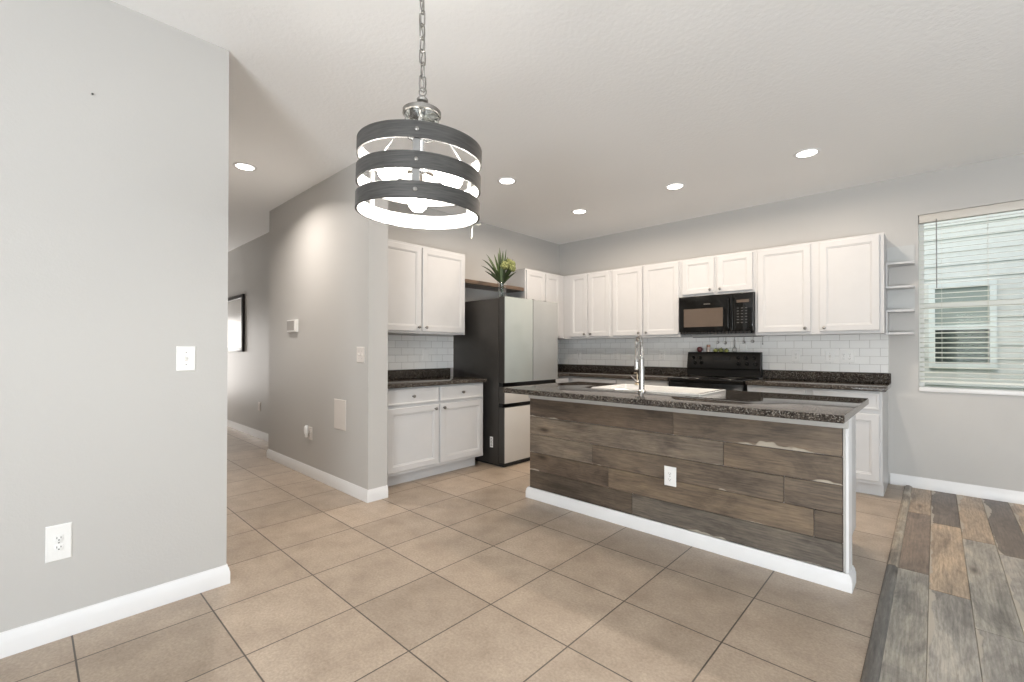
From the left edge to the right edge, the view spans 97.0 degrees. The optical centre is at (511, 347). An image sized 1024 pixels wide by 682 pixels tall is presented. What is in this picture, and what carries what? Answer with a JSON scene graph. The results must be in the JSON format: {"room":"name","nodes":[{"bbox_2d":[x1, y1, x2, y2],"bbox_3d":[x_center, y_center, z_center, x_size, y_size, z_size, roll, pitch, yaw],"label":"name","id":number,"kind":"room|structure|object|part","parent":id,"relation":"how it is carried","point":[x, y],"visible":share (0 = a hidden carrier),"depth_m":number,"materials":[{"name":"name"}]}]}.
{"room":"kitchen","nodes":[
{"label":"kitchen","id":0,"kind":"room"},
{"bbox_2d":[0,0,228,632],"bbox_3d":[-5.631,-0.162,3.429,7.490,2.792,4.117,0,0,43],"label":"wall","id":1,"kind":"structure","parent":0,"point":[114,199],"depth_m":2.03,"materials":[{"name":"grey paint"}]},
{"bbox_2d":[45,522,71,562],"bbox_3d":[-1.912,0.824,1.913,0.009,0.150,0.080,0,0,43],"label":"wall outlet","id":2,"kind":"object","parent":1,"relation":"attached to","point":[58,538],"visible":1,"depth_m":1.91,"materials":[{"name":"white plastic"}]},
{"bbox_2d":[54,544,63,550],"bbox_3d":[-1.910,0.844,1.911,0.003,0.025,0.029,0,0,43],"label":"socket","id":3,"kind":"object","parent":2,"relation":"attached to","point":[57,547],"depth_m":1.91,"materials":[{"name":"white plastic"}]},
{"bbox_2d":[54,534,63,541],"bbox_3d":[-1.910,0.805,1.911,0.003,0.025,0.029,0,0,43],"label":"socket","id":4,"kind":"object","parent":2,"relation":"attached to","point":[57,537],"depth_m":1.91,"materials":[{"name":"white plastic"}]},
{"bbox_2d":[0,563,229,658],"bbox_3d":[-5.514,1.184,3.319,7.204,0.098,4.131,0,0,43],"label":"baseboard","id":5,"kind":"structure","parent":1,"relation":"attached to","point":[29,636],"depth_m":2.02,"materials":[{"name":"white paint"}]},
{"bbox_2d":[176,346,195,370],"bbox_3d":[-1.606,0.056,2.236,0.019,0.122,0.079,0,0,43],"label":"light switch","id":6,"kind":"object","parent":1,"relation":"attached to","point":[185,355],"visible":1,"depth_m":2.24,"materials":[{"name":"white plastic"}]},
{"bbox_2d":[227,232,268,433],"bbox_3d":[-4.205,-0.138,7.013,4.679,2.792,0.100,0,0,43],"label":"wall","id":7,"kind":"structure","parent":0,"point":[248,263],"depth_m":6.51,"materials":[{"name":"grey paint"}]},
{"bbox_2d":[228,294,244,351],"bbox_3d":[-4.314,-0.359,7.024,0.945,0.855,0.034,0,0,43],"label":"framed print","id":8,"kind":"object","parent":7,"relation":"attached to","point":[236,304],"visible":0.78,"depth_m":6.94,"materials":[{"name":"white paper"}]},
{"bbox_2d":[268,162,387,489],"bbox_3d":[-1.772,-0.150,4.581,2.195,2.792,0.530,0,0,43],"label":"wall","id":9,"kind":"structure","parent":0,"point":[328,261],"depth_m":4.09,"materials":[{"name":"grey paint"}]},
{"bbox_2d":[287,319,297,332],"bbox_3d":[-2.253,-0.217,4.649,0.230,0.130,0.028,0,0,43],"label":"thermostat","id":10,"kind":"object","parent":9,"relation":"attached to","point":[292,325],"visible":1,"depth_m":4.61,"materials":[{"name":"white plastic"}]},
{"bbox_2d":[227,420,387,502],"bbox_3d":[-3.515,1.204,6.053,6.789,0.098,0.344,0,0,43],"label":"baseboard","id":11,"kind":"structure","parent":9,"relation":"attached to","point":[375,494],"depth_m":4.20,"materials":[{"name":"white paint"}]},
{"bbox_2d":[309,427,312,439],"bbox_3d":[-1.942,0.830,4.362,0.080,0.122,0.009,0,0,43],"label":"wall outlet","id":12,"kind":"object","parent":9,"relation":"attached to","point":[310,428],"visible":1,"depth_m":4.35,"materials":[{"name":"paint"}]},
{"bbox_2d":[304,425,308,436],"bbox_3d":[-1.979,0.810,4.359,0.044,0.110,0.044,0,0,43],"label":"air freshener","id":13,"kind":"object","parent":12,"relation":"attached to","point":[306,428],"visible":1,"depth_m":4.35,"materials":[{"name":"white plastic"}]},
{"bbox_2d":[334,399,345,430],"bbox_3d":[-1.502,0.588,3.955,0.215,0.262,0.007,0,0,43],"label":"blank plate","id":14,"kind":"object","parent":9,"relation":"attached to","point":[339,405],"visible":1,"depth_m":3.94,"materials":[{"name":"paint"}]},
{"bbox_2d":[357,347,364,362],"bbox_3d":[-1.246,0.062,3.711,0.125,0.128,0.019,0,0,43],"label":"light switch","id":15,"kind":"object","parent":9,"relation":"attached to","point":[360,350],"visible":1,"depth_m":3.70,"materials":[{"name":"paint"}]},
{"bbox_2d":[388,201,559,375],"bbox_3d":[-0.482,-0.142,5.555,0.110,2.792,3.365,0,0,43],"label":"wall","id":16,"kind":"structure","parent":0,"point":[528,252],"depth_m":5.58,"materials":[{"name":"grey paint"}]},
{"bbox_2d":[388,239,464,335],"bbox_3d":[-1.033,-0.579,4.617,0.367,0.884,1.228,0,0,43],"label":"upper cabinet","id":17,"kind":"object","parent":16,"relation":"attached to","point":[426,285],"visible":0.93,"depth_m":4.56,"materials":[{"name":"white paint"}]},
{"bbox_3d":[-1.100,-0.579,4.335,0.019,0.840,0.555,0,0,43],"label":"door","id":18,"kind":"part","parent":17,"relation":"part of","materials":[{"name":"white paint"}]},
{"bbox_3d":[-0.710,-0.576,4.753,0.019,0.840,0.557,0,0,43],"label":"door","id":19,"kind":"part","parent":17,"relation":"part of","materials":[{"name":"white paint"}]},
{"bbox_2d":[388,335,559,369],"bbox_3d":[-0.442,0.062,5.509,0.009,0.360,3.354,0,0,43],"label":"wall tile","id":20,"kind":"structure","parent":16,"relation":"attached to","point":[405,352],"depth_m":4.90,"materials":[{"name":"white tile"}]},
{"bbox_2d":[423,349,428,359],"bbox_3d":[-0.944,0.080,4.961,0.007,0.118,0.075,0,0,43],"label":"blank plate","id":21,"kind":"object","parent":20,"relation":"attached to","point":[425,351],"visible":1,"depth_m":4.96,"materials":[{"name":"white plastic"}]},
{"bbox_2d":[465,279,523,292],"bbox_3d":[-0.297,-0.730,5.451,0.304,0.044,0.988,0,0,43],"label":"floating shelf","id":22,"kind":"object","parent":16,"relation":"attached to","point":[474,284],"visible":0.76,"depth_m":5.38,"materials":[{"name":"brown wood"}]},
{"bbox_2d":[507,268,563,337],"bbox_3d":[0.343,-0.558,6.088,0.367,0.866,0.813,0,0,43],"label":"upper cabinet","id":23,"kind":"object","parent":16,"relation":"attached to","point":[537,285],"visible":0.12,"depth_m":5.93,"materials":[{"name":"white paint"}]},
{"bbox_3d":[0.306,-0.559,5.839,0.019,0.823,0.368,0,0,43],"label":"door","id":24,"kind":"part","parent":23,"relation":"part of","materials":[{"name":"white paint"}]},
{"bbox_3d":[0.552,-0.557,6.103,0.019,0.823,0.307,0,0,43],"label":"door","id":25,"kind":"part","parent":23,"relation":"part of","materials":[{"name":"white paint"}]},
{"bbox_2d":[0,426,1023,681],"bbox_3d":[-1.799,1.267,3.048,13.600,0.060,8.810,0,0,43],"label":"floor","id":26,"kind":"structure","parent":0,"point":[459,575],"depth_m":2.19,"materials":[{"name":"beige tile"}]},
{"bbox_2d":[387,382,482,485],"bbox_3d":[-0.929,0.807,4.523,0.639,0.881,1.248,0,0,43],"label":"base cabinet","id":27,"kind":"object","parent":26,"relation":"on","point":[432,430],"visible":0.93,"depth_m":4.30,"materials":[{"name":"white paint"}]},
{"bbox_3d":[-0.899,0.827,4.146,0.019,0.565,0.555,0,0,43],"label":"door","id":28,"kind":"part","parent":27,"relation":"part of","materials":[{"name":"white paint"}]},
{"bbox_3d":[-0.898,0.447,4.148,0.019,0.141,0.555,0,0,43],"label":"drawer","id":29,"kind":"part","parent":27,"relation":"part of","materials":[{"name":"white paint"}]},
{"bbox_2d":[388,368,487,388],"bbox_3d":[-0.923,0.300,4.533,0.637,0.130,1.271,0,0,43],"label":"countertop","id":30,"kind":"structure","parent":27,"relation":"on","point":[439,376],"depth_m":4.66,"materials":[{"name":"stone"}]},
{"bbox_3d":[-0.503,0.451,4.571,0.019,0.141,0.557,0,0,43],"label":"drawer","id":31,"kind":"part","parent":27,"relation":"part of","materials":[{"name":"white paint"}]},
{"bbox_3d":[-0.504,0.831,4.568,0.019,0.565,0.557,0,0,43],"label":"door","id":32,"kind":"part","parent":27,"relation":"part of","materials":[{"name":"white paint"}]},
{"bbox_2d":[453,296,557,466],"bbox_3d":[-0.072,0.361,5.294,0.834,1.785,0.900,0,0,43],"label":"refrigerator","id":33,"kind":"object","parent":26,"relation":"on","point":[507,341],"visible":0.84,"depth_m":4.88,"materials":[{"name":"grey metal"}]},
{"bbox_2d":[497,282,506,297],"bbox_3d":[-0.110,-0.613,4.974,0.104,0.200,0.104,0,0,43],"label":"glass vase","id":34,"kind":"object","parent":33,"relation":"on","point":[501,285],"visible":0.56,"depth_m":4.94,"materials":[{"name":"white"}]},
{"bbox_2d":[482,248,515,281],"bbox_3d":[-0.140,-0.813,4.958,0.380,0.570,0.181,0,0,-10],"label":"flower bouquet","id":35,"kind":"object","parent":34,"relation":"in","point":[507,265],"visible":0.98,"depth_m":4.95,"materials":[{"name":"green plant"}]},
{"bbox_3d":[0.198,0.919,5.038,0.082,0.576,0.899,0,0,43],"label":"freezer drawer","id":36,"kind":"part","parent":33,"relation":"part of","materials":[{"name":"grey metal"}]},
{"bbox_3d":[0.045,-0.077,4.879,0.082,0.901,0.446,0,0,43],"label":"door","id":37,"kind":"part","parent":33,"relation":"part of","materials":[{"name":"grey metal"}]},
{"bbox_3d":[0.230,0.919,5.008,0.006,0.572,0.895,0,0,43],"label":"glass panel","id":38,"kind":"part","parent":33,"relation":"part of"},
{"bbox_3d":[0.077,-0.077,4.849,0.006,0.897,0.442,0,0,43],"label":"glass panel","id":39,"kind":"part","parent":33,"relation":"part of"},
{"bbox_3d":[0.198,0.505,5.041,0.082,0.174,0.899,0,0,43],"label":"drawer","id":40,"kind":"part","parent":33,"relation":"part of","materials":[{"name":"grey metal"}]},
{"bbox_3d":[0.231,0.505,5.011,0.006,0.170,0.895,0,0,43],"label":"glass panel","id":41,"kind":"part","parent":33,"relation":"part of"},
{"bbox_3d":[0.386,-0.074,5.180,0.006,0.897,0.442,0,0,43],"label":"glass panel","id":42,"kind":"part","parent":33,"relation":"part of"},
{"bbox_2d":[556,376,567,382],"bbox_3d":[0.392,0.817,5.935,0.639,0.881,0.415,0,0,43],"label":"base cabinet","id":43,"kind":"object","parent":26,"relation":"on","point":[560,379],"visible":0.06,"depth_m":5.79,"materials":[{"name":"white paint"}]},
{"bbox_2d":[568,376,668,385],"bbox_3d":[1.204,0.818,5.835,1.960,0.881,0.639,0,0,43],"label":"base cabinet","id":44,"kind":"object","parent":26,"relation":"on","point":[570,378],"visible":0.02,"depth_m":5.44,"materials":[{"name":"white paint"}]},
{"bbox_3d":[1.005,0.459,5.642,0.640,0.141,0.019,0,0,43],"label":"drawer","id":45,"kind":"part","parent":44,"relation":"part of","materials":[{"name":"white paint"}]},
{"bbox_2d":[558,364,686,380],"bbox_3d":[1.072,0.310,5.702,1.954,0.130,1.019,0,0,43],"label":"countertop","id":46,"kind":"structure","parent":44,"relation":"on","point":[595,371],"depth_m":5.76,"materials":[{"name":"stone"}]},
{"bbox_3d":[1.484,0.457,5.195,0.630,0.141,0.019,0,0,43],"label":"drawer","id":47,"kind":"part","parent":44,"relation":"part of","materials":[{"name":"white paint"}]},
{"bbox_2d":[526,395,855,593],"bbox_3d":[1.184,0.802,3.313,2.181,0.881,0.804,0,0,43],"label":"kitchen island","id":48,"kind":"object","parent":26,"relation":"on","point":[772,493],"visible":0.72,"depth_m":2.77,"materials":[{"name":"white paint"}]},
{"bbox_2d":[664,466,675,486],"bbox_3d":[1.026,0.839,2.943,0.079,0.125,0.009,0,0,43],"label":"wall outlet","id":49,"kind":"object","parent":48,"relation":"attached to","point":[669,472],"visible":1,"depth_m":2.94,"materials":[{"name":"white plastic"}]},
{"bbox_2d":[503,381,868,423],"bbox_3d":[1.085,0.341,3.218,2.197,0.038,1.037,0,0,43],"label":"island countertop","id":50,"kind":"structure","parent":48,"relation":"on","point":[833,409],"depth_m":2.76,"materials":[{"name":"stone"}]},
{"bbox_2d":[631,335,645,391],"bbox_3d":[0.920,0.115,3.362,0.095,0.414,0.214,0,0,-1],"label":"kitchen faucet","id":51,"kind":"object","parent":50,"relation":"on","point":[638,363],"visible":1,"depth_m":3.28,"materials":[{"name":"metal"}]},
{"bbox_2d":[591,384,725,394],"bbox_3d":[1.120,0.440,3.509,0.857,0.244,0.518,0,0,43],"label":"farmhouse sink","id":52,"kind":"object","parent":50,"relation":"in","point":[632,387],"visible":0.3,"depth_m":3.61,"materials":[{"name":"white ceramic"}]},
{"bbox_3d":[0.930,0.390,3.043,2.148,0.060,0.024,0,0,43],"label":"trim","id":53,"kind":"part","parent":48,"relation":"part of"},
{"bbox_3d":[0.962,1.198,3.073,2.181,0.086,0.154,0,0,43],"label":"baseboard","id":54,"kind":"part","parent":48,"relation":"part of","materials":[{"name":"white paint"}]},
{"bbox_3d":[1.704,0.827,2.322,0.012,0.820,0.016,0,0,43],"label":"corner trim","id":55,"kind":"part","parent":48,"relation":"part of","materials":[{"name":"white wood"}]},
{"bbox_2d":[668,352,762,390],"bbox_3d":[2.164,0.653,4.867,0.776,1.200,0.695,0,0,43],"label":"stove","id":56,"kind":"object","parent":26,"relation":"on","point":[737,366],"visible":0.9,"depth_m":4.92,"materials":[{"name":"black metal"}]},
{"bbox_3d":[1.982,0.675,4.672,0.752,0.615,0.037,0,0,43],"label":"oven door","id":57,"kind":"part","parent":56,"relation":"part of","materials":[{"name":"black ceramic"}]},
{"bbox_2d":[668,375,758,382],"bbox_3d":[2.151,0.337,4.855,0.756,0.022,0.565,0,0,43],"label":"cooktop","id":58,"kind":"object","parent":56,"relation":"in","point":[687,378],"depth_m":4.78,"materials":[{"name":"black glass"}]},
{"bbox_3d":[2.368,0.190,5.088,0.776,0.270,0.098,0,0,43],"label":"control panel","id":59,"kind":"part","parent":56,"relation":"part of","materials":[{"name":"black plastic"}]},
{"bbox_2d":[747,385,887,495],"bbox_3d":[2.863,0.810,4.285,1.030,0.881,0.639,0,0,43],"label":"base cabinet","id":60,"kind":"object","parent":26,"relation":"on","point":[872,420],"visible":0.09,"depth_m":3.81,"materials":[{"name":"white paint"}]},
{"bbox_3d":[2.478,0.453,4.265,0.483,0.141,0.019,0,0,43],"label":"drawer","id":61,"kind":"part","parent":60,"relation":"part of","materials":[{"name":"white paint"}]},
{"bbox_2d":[745,370,890,391],"bbox_3d":[2.873,0.304,4.282,1.058,0.130,0.634,0,0,43],"label":"countertop","id":62,"kind":"structure","parent":60,"relation":"on","point":[857,381],"depth_m":4.29,"materials":[{"name":"stone"}]},
{"bbox_3d":[2.865,0.451,3.904,0.466,0.141,0.019,0,0,43],"label":"drawer","id":63,"kind":"part","parent":60,"relation":"part of","materials":[{"name":"white paint"}]},
{"bbox_3d":[2.864,0.836,3.902,0.466,0.555,0.019,0,0,43],"label":"door","id":64,"kind":"part","parent":60,"relation":"part of","materials":[{"name":"white paint"}]},
{"bbox_2d":[111,0,1023,251],"bbox_3d":[-1.745,-1.615,3.047,13.700,0.120,9.050,0,0,43],"label":"ceiling","id":65,"kind":"structure","parent":0,"point":[598,107],"depth_m":2.76,"materials":[{"name":"paint"}]},
{"bbox_2d":[232,162,256,170],"bbox_3d":[-2.293,-1.547,3.892,0.184,0.008,0.184,0,0,43],"label":"recessed light","id":66,"kind":"object","parent":65,"relation":"in","point":[239,165],"visible":1,"depth_m":3.88,"materials":[{"name":"white paint"}]},
{"bbox_2d":[355,0,481,229],"bbox_3d":[-0.307,-0.997,1.516,0.416,1.132,0.407,0,0,43],"label":"pendant light","id":67,"kind":"object","parent":65,"relation":"hanging from","point":[427,179],"visible":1,"depth_m":1.39,"materials":[{"name":"silver metal"}]},
{"bbox_3d":[-0.415,-0.703,1.553,0.153,0.144,0.006,0,0,22],"label":"arm","id":68,"kind":"part","parent":67,"relation":"part of","materials":[{"name":"silver metal"}]},
{"bbox_3d":[-0.380,-0.557,1.439,0.067,0.068,0.093,0,0,43],"label":"bulb","id":69,"kind":"part","parent":67,"relation":"part of","materials":[{"name":"white glass"}]},
{"bbox_2d":[403,168,411,174],"bbox_3d":[-0.334,-0.584,1.484,0.037,0.047,0.052,0,0,43],"label":"socket","id":70,"kind":"object","parent":67,"relation":"attached to","point":[406,171],"depth_m":1.47,"materials":[{"name":"silver metal"}]},
{"bbox_3d":[-0.327,-0.517,1.584,0.075,0.089,0.067,0,0,43],"label":"bulb","id":71,"kind":"part","parent":67,"relation":"part of","materials":[{"name":"white glass"}]},
{"bbox_3d":[-0.300,-1.192,1.511,0.021,0.692,0.012,0,0,43],"label":"power cord","id":72,"kind":"part","parent":67,"relation":"part of","materials":[{"name":"metal"}]},
{"bbox_2d":[419,170,424,180],"bbox_3d":[-0.315,-0.573,1.541,0.036,0.054,0.052,0,0,-15],"label":"socket","id":73,"kind":"object","parent":67,"relation":"attached to","point":[422,176],"depth_m":1.53,"materials":[{"name":"silver metal"}]},
{"bbox_3d":[-0.299,-1.202,1.510,0.028,0.711,0.026,0,0,13],"label":"chain","id":74,"kind":"part","parent":67,"relation":"part of","materials":[{"name":"metal"}]},
{"bbox_3d":[-0.305,-0.684,1.512,0.045,0.172,0.044,0,0,43],"label":"stem","id":75,"kind":"part","parent":67,"relation":"part of","materials":[{"name":"silver metal"}]},
{"bbox_2d":[423,169,436,178],"bbox_3d":[-0.268,-0.583,1.501,0.052,0.048,0.036,0,0,13],"label":"socket","id":76,"kind":"object","parent":67,"relation":"attached to","point":[430,173],"depth_m":1.49,"materials":[{"name":"silver metal"}]},
{"bbox_3d":[-0.204,-0.551,1.489,0.089,0.068,0.072,0,0,43],"label":"bulb","id":77,"kind":"part","parent":67,"relation":"part of","materials":[{"name":"white glass"}]},
{"bbox_3d":[-0.207,-0.696,1.584,0.146,0.151,0.006,0,0,-41],"label":"arm","id":78,"kind":"part","parent":67,"relation":"part of","materials":[{"name":"silver metal"}]},
{"bbox_2d":[497,177,516,184],"bbox_3d":[-0.046,-1.542,4.209,0.184,0.008,0.184,0,0,43],"label":"recessed light","id":79,"kind":"object","parent":65,"relation":"in","point":[504,180],"visible":1,"depth_m":4.19,"materials":[{"name":"white"}]},
{"bbox_2d":[571,209,587,213],"bbox_3d":[0.765,-1.534,5.138,0.184,0.008,0.184,0,0,43],"label":"recessed light","id":80,"kind":"object","parent":65,"relation":"in","point":[576,211],"visible":1,"depth_m":5.12,"materials":[{"name":"white"}]},
{"bbox_2d":[665,183,684,189],"bbox_3d":[1.562,-1.538,4.345,0.184,0.008,0.184,0,0,43],"label":"recessed light","id":81,"kind":"object","parent":65,"relation":"in","point":[674,186],"visible":1,"depth_m":4.33,"materials":[{"name":"white"}]},
{"bbox_2d":[793,148,820,158],"bbox_3d":[2.349,-1.542,3.609,0.184,0.008,0.184,0,0,43],"label":"recessed light","id":82,"kind":"object","parent":65,"relation":"in","point":[806,153],"visible":1,"depth_m":3.60,"materials":[{"name":"white plastic"}]},
{"bbox_2d":[560,153,1023,491],"bbox_3d":[3.487,-0.144,4.243,7.700,2.792,0.140,0,0,43],"label":"wall","id":83,"kind":"structure","parent":0,"point":[973,439],"depth_m":4.09,"materials":[{"name":"grey paint"}]},
{"bbox_2d":[558,270,618,339],"bbox_3d":[0.974,-0.550,6.247,1.070,0.878,0.367,0,0,43],"label":"upper cabinet","id":84,"kind":"object","parent":83,"relation":"attached to","point":[587,296],"visible":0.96,"depth_m":6.02,"materials":[{"name":"white paint"}]},
{"bbox_3d":[0.903,-0.556,6.118,0.277,0.832,0.019,0,0,43],"label":"door","id":85,"kind":"part","parent":84,"relation":"part of","materials":[{"name":"white paint"}]},
{"bbox_3d":[1.135,-0.557,5.901,0.318,0.832,0.019,0,0,43],"label":"door","id":86,"kind":"part","parent":84,"relation":"part of","materials":[{"name":"white paint"}]},
{"bbox_2d":[612,260,691,338],"bbox_3d":[1.693,-0.554,5.575,0.894,0.878,0.367,0,0,43],"label":"upper cabinet","id":87,"kind":"object","parent":83,"relation":"attached to","point":[645,298],"visible":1,"depth_m":5.44,"materials":[{"name":"white paint"}]},
{"bbox_3d":[1.432,-0.559,5.623,0.400,0.832,0.019,0,0,43],"label":"door","id":88,"kind":"part","parent":87,"relation":"part of","materials":[{"name":"white paint"}]},
{"bbox_3d":[1.750,-0.560,5.326,0.430,0.832,0.019,0,0,43],"label":"door","id":89,"kind":"part","parent":87,"relation":"part of","materials":[{"name":"white paint"}]},
{"bbox_2d":[681,250,754,296],"bbox_3d":[2.301,-0.781,5.008,0.768,0.428,0.367,0,0,43],"label":"upper cabinet","id":90,"kind":"object","parent":83,"relation":"attached to","point":[729,273],"visible":0.94,"depth_m":4.87,"materials":[{"name":"white paint"}]},
{"bbox_3d":[2.066,-0.784,5.032,0.346,0.387,0.019,0,0,43],"label":"door","id":91,"kind":"part","parent":90,"relation":"part of","materials":[{"name":"white paint"}]},
{"bbox_2d":[679,292,754,334],"bbox_3d":[2.279,-0.354,4.982,0.766,0.421,0.428,0,0,43],"label":"microwave oven","id":92,"kind":"object","parent":90,"relation":"attached to","point":[732,313],"visible":1,"depth_m":4.83,"materials":[{"name":"black metal"}]},
{"bbox_3d":[2.106,-0.365,4.937,0.574,0.394,0.034,0,0,43],"label":"door","id":93,"kind":"part","parent":92,"relation":"part of","materials":[{"name":"black ceramic"}]},
{"bbox_3d":[2.263,-0.347,4.740,0.020,0.346,0.051,0,0,43],"label":"handle","id":94,"kind":"part","parent":92,"relation":"part of","materials":[{"name":"black plastic"}]},
{"bbox_3d":[2.386,-0.366,4.676,0.192,0.394,0.034,0,0,43],"label":"keypad panel","id":95,"kind":"part","parent":92,"relation":"part of","materials":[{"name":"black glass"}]},
{"bbox_3d":[2.343,-0.785,4.774,0.348,0.387,0.019,0,0,43],"label":"door","id":96,"kind":"part","parent":90,"relation":"part of","materials":[{"name":"white paint"}]},
{"bbox_2d":[560,334,887,372],"bbox_3d":[2.085,0.065,5.450,3.763,0.360,0.009,0,0,43],"label":"wall tile","id":97,"kind":"structure","parent":83,"relation":"attached to","point":[871,350],"depth_m":4.86,"materials":[{"name":"white tile"}]},
{"bbox_2d":[577,351,580,358],"bbox_3d":[0.957,0.115,6.492,0.075,0.118,0.009,0,0,43],"label":"wall outlet","id":98,"kind":"object","parent":97,"relation":"attached to","point":[578,352],"visible":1,"depth_m":6.49,"materials":[{"name":"white plastic"}]},
{"bbox_2d":[613,351,617,358],"bbox_3d":[1.385,0.105,6.085,0.075,0.118,0.019,0,0,43],"label":"light switch","id":99,"kind":"object","parent":97,"relation":"attached to","point":[615,353],"visible":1,"depth_m":6.08,"materials":[{"name":"white plastic"}]},
{"bbox_2d":[659,350,664,359],"bbox_3d":[1.865,0.098,5.643,0.075,0.118,0.009,0,0,43],"label":"wall outlet","id":100,"kind":"object","parent":97,"relation":"attached to","point":[661,352],"visible":1,"depth_m":5.64,"materials":[{"name":"white plastic"}]},
{"bbox_2d":[693,336,763,337],"bbox_3d":[2.425,-0.117,5.114,0.760,0.008,0.018,0,0,43],"label":"hook rail","id":101,"kind":"object","parent":97,"relation":"attached to","point":[726,336],"visible":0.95,"depth_m":5.03,"materials":[{"name":"silver metal"}]},
{"bbox_2d":[739,344,746,351],"bbox_3d":[2.551,0.012,5.003,0.075,0.085,0.007,0,0,43],"label":"blank plate","id":102,"kind":"object","parent":97,"relation":"attached to","point":[743,347],"visible":0.96,"depth_m":5.00,"materials":[{"name":"white plastic"}]},
{"bbox_2d":[792,350,799,361],"bbox_3d":[2.918,0.090,4.659,0.075,0.118,0.009,0,0,43],"label":"wall outlet","id":103,"kind":"object","parent":97,"relation":"attached to","point":[795,353],"visible":1,"depth_m":4.66,"materials":[{"name":"white plastic"}]},
{"bbox_2d":[825,350,834,361],"bbox_3d":[3.125,0.089,4.458,0.075,0.118,0.019,0,0,43],"label":"light switch","id":104,"kind":"object","parent":97,"relation":"attached to","point":[829,354],"visible":1,"depth_m":4.46,"materials":[{"name":"white plastic"}]},
{"bbox_2d":[839,350,854,362],"bbox_3d":[3.228,0.089,4.369,0.118,0.118,0.009,0,0,43],"label":"wall outlet","id":105,"kind":"object","parent":97,"relation":"attached to","point":[848,356],"visible":1,"depth_m":4.37,"materials":[{"name":"white plastic"}]},
{"bbox_2d":[755,232,886,335],"bbox_3d":[2.957,-0.559,4.393,1.024,0.878,0.367,0,0,43],"label":"upper cabinet","id":106,"kind":"object","parent":83,"relation":"attached to","point":[834,286],"visible":0.99,"depth_m":4.24,"materials":[{"name":"white paint"}]},
{"bbox_3d":[2.672,-0.564,4.464,0.454,0.832,0.019,0,0,43],"label":"door","id":107,"kind":"part","parent":106,"relation":"part of","materials":[{"name":"white paint"}]},
{"bbox_3d":[3.051,-0.566,4.110,0.440,0.832,0.019,0,0,43],"label":"door","id":108,"kind":"part","parent":106,"relation":"part of","materials":[{"name":"white paint"}]},
{"bbox_2d":[885,245,914,334],"bbox_3d":[3.457,-0.513,4.037,0.190,0.803,0.204,0,0,43],"label":"corner shelf","id":109,"kind":"object","parent":106,"relation":"attached to","point":[900,299],"visible":1,"depth_m":4.07,"materials":[{"name":"white paint"}]},
{"bbox_3d":[3.396,-0.636,4.101,0.014,0.190,0.196,0,0,43],"label":"panel","id":110,"kind":"part","parent":109,"relation":"part of","materials":[{"name":"white paint"}]},
{"bbox_3d":[3.396,-0.221,4.099,0.014,0.180,0.196,0,0,43],"label":"panel","id":111,"kind":"part","parent":109,"relation":"part of","materials":[{"name":"white paint"}]},
{"bbox_3d":[3.524,-0.833,4.110,0.190,0.164,0.012,0,0,43],"label":"panel","id":112,"kind":"part","parent":109,"relation":"part of","materials":[{"name":"white paint"}]},
{"bbox_3d":[3.523,-0.426,4.107,0.190,0.190,0.012,0,0,43],"label":"panel","id":113,"kind":"part","parent":109,"relation":"part of","materials":[{"name":"white paint"}]},
{"bbox_2d":[890,473,1023,504],"bbox_3d":[4.817,1.196,2.884,3.708,0.098,0.014,0,0,43],"label":"baseboard","id":114,"kind":"structure","parent":83,"relation":"attached to","point":[1017,497],"depth_m":3.84,"materials":[{"name":"white paint"}]},
{"bbox_2d":[918,217,1023,395],"bbox_3d":[3.982,-0.393,3.771,0.890,1.565,0.154,0,0,43],"label":"window","id":115,"kind":"structure","parent":83,"relation":"in","point":[922,387],"depth_m":3.97,"materials":[{"name":"white plastic"}]},
{"bbox_2d":[919,200,1023,385],"bbox_3d":[3.962,-0.433,3.749,0.882,1.484,0.067,0,0,43],"label":"window blind","id":116,"kind":"object","parent":115,"relation":"attached to","point":[987,210],"visible":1,"depth_m":3.81,"materials":[{"name":"white plastic"}]},
{"bbox_3d":[3.734,-0.404,3.937,0.002,1.403,0.002,0,0,43],"label":"ladder cord","id":117,"kind":"part","parent":116,"relation":"part of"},
{"bbox_3d":[3.966,0.300,3.750,0.874,0.018,0.049,0,0,43],"label":"rail","id":118,"kind":"part","parent":116,"relation":"part of","materials":[{"name":"white plastic"}]},
{"bbox_3d":[3.973,-0.404,3.783,0.002,1.403,0.002,0,0,43],"label":"ladder cord","id":119,"kind":"part","parent":116,"relation":"part of","materials":[{"name":"white fabric"}]},
{"bbox_3d":[3.938,-0.405,3.746,0.002,1.403,0.002,0,0,43],"label":"ladder cord","id":120,"kind":"part","parent":116,"relation":"part of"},
{"bbox_3d":[3.964,0.370,3.748,0.889,0.038,0.105,0,0,43],"label":"sill","id":121,"kind":"part","parent":115,"relation":"part of","materials":[{"name":"white paint"}]},
{"bbox_2d":[860,485,911,681],"bbox_3d":[0.547,1.218,0.845,0.050,0.016,8.795,0,0,43],"label":"trim","id":122,"kind":"structure","parent":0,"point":[875,652],"depth_m":2.16,"materials":[{"name":"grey wood"}]},
{"label":"outside","id":123,"kind":"structure","parent":0,"visible":0},
{"bbox_3d":[5.526,1.506,4.440,14.000,0.200,2.930,0,0,43],"label":"ground","id":124,"kind":"structure","parent":123,"visible":0},
{"bbox_2d":[924,210,1023,389],"bbox_3d":[6.627,-1.016,5.630,11.000,4.860,0.335,0,0,43],"label":"house","id":125,"kind":"structure","parent":124,"relation":"on","point":[978,221],"depth_m":5.95,"materials":[{"name":"white"}]}
]}

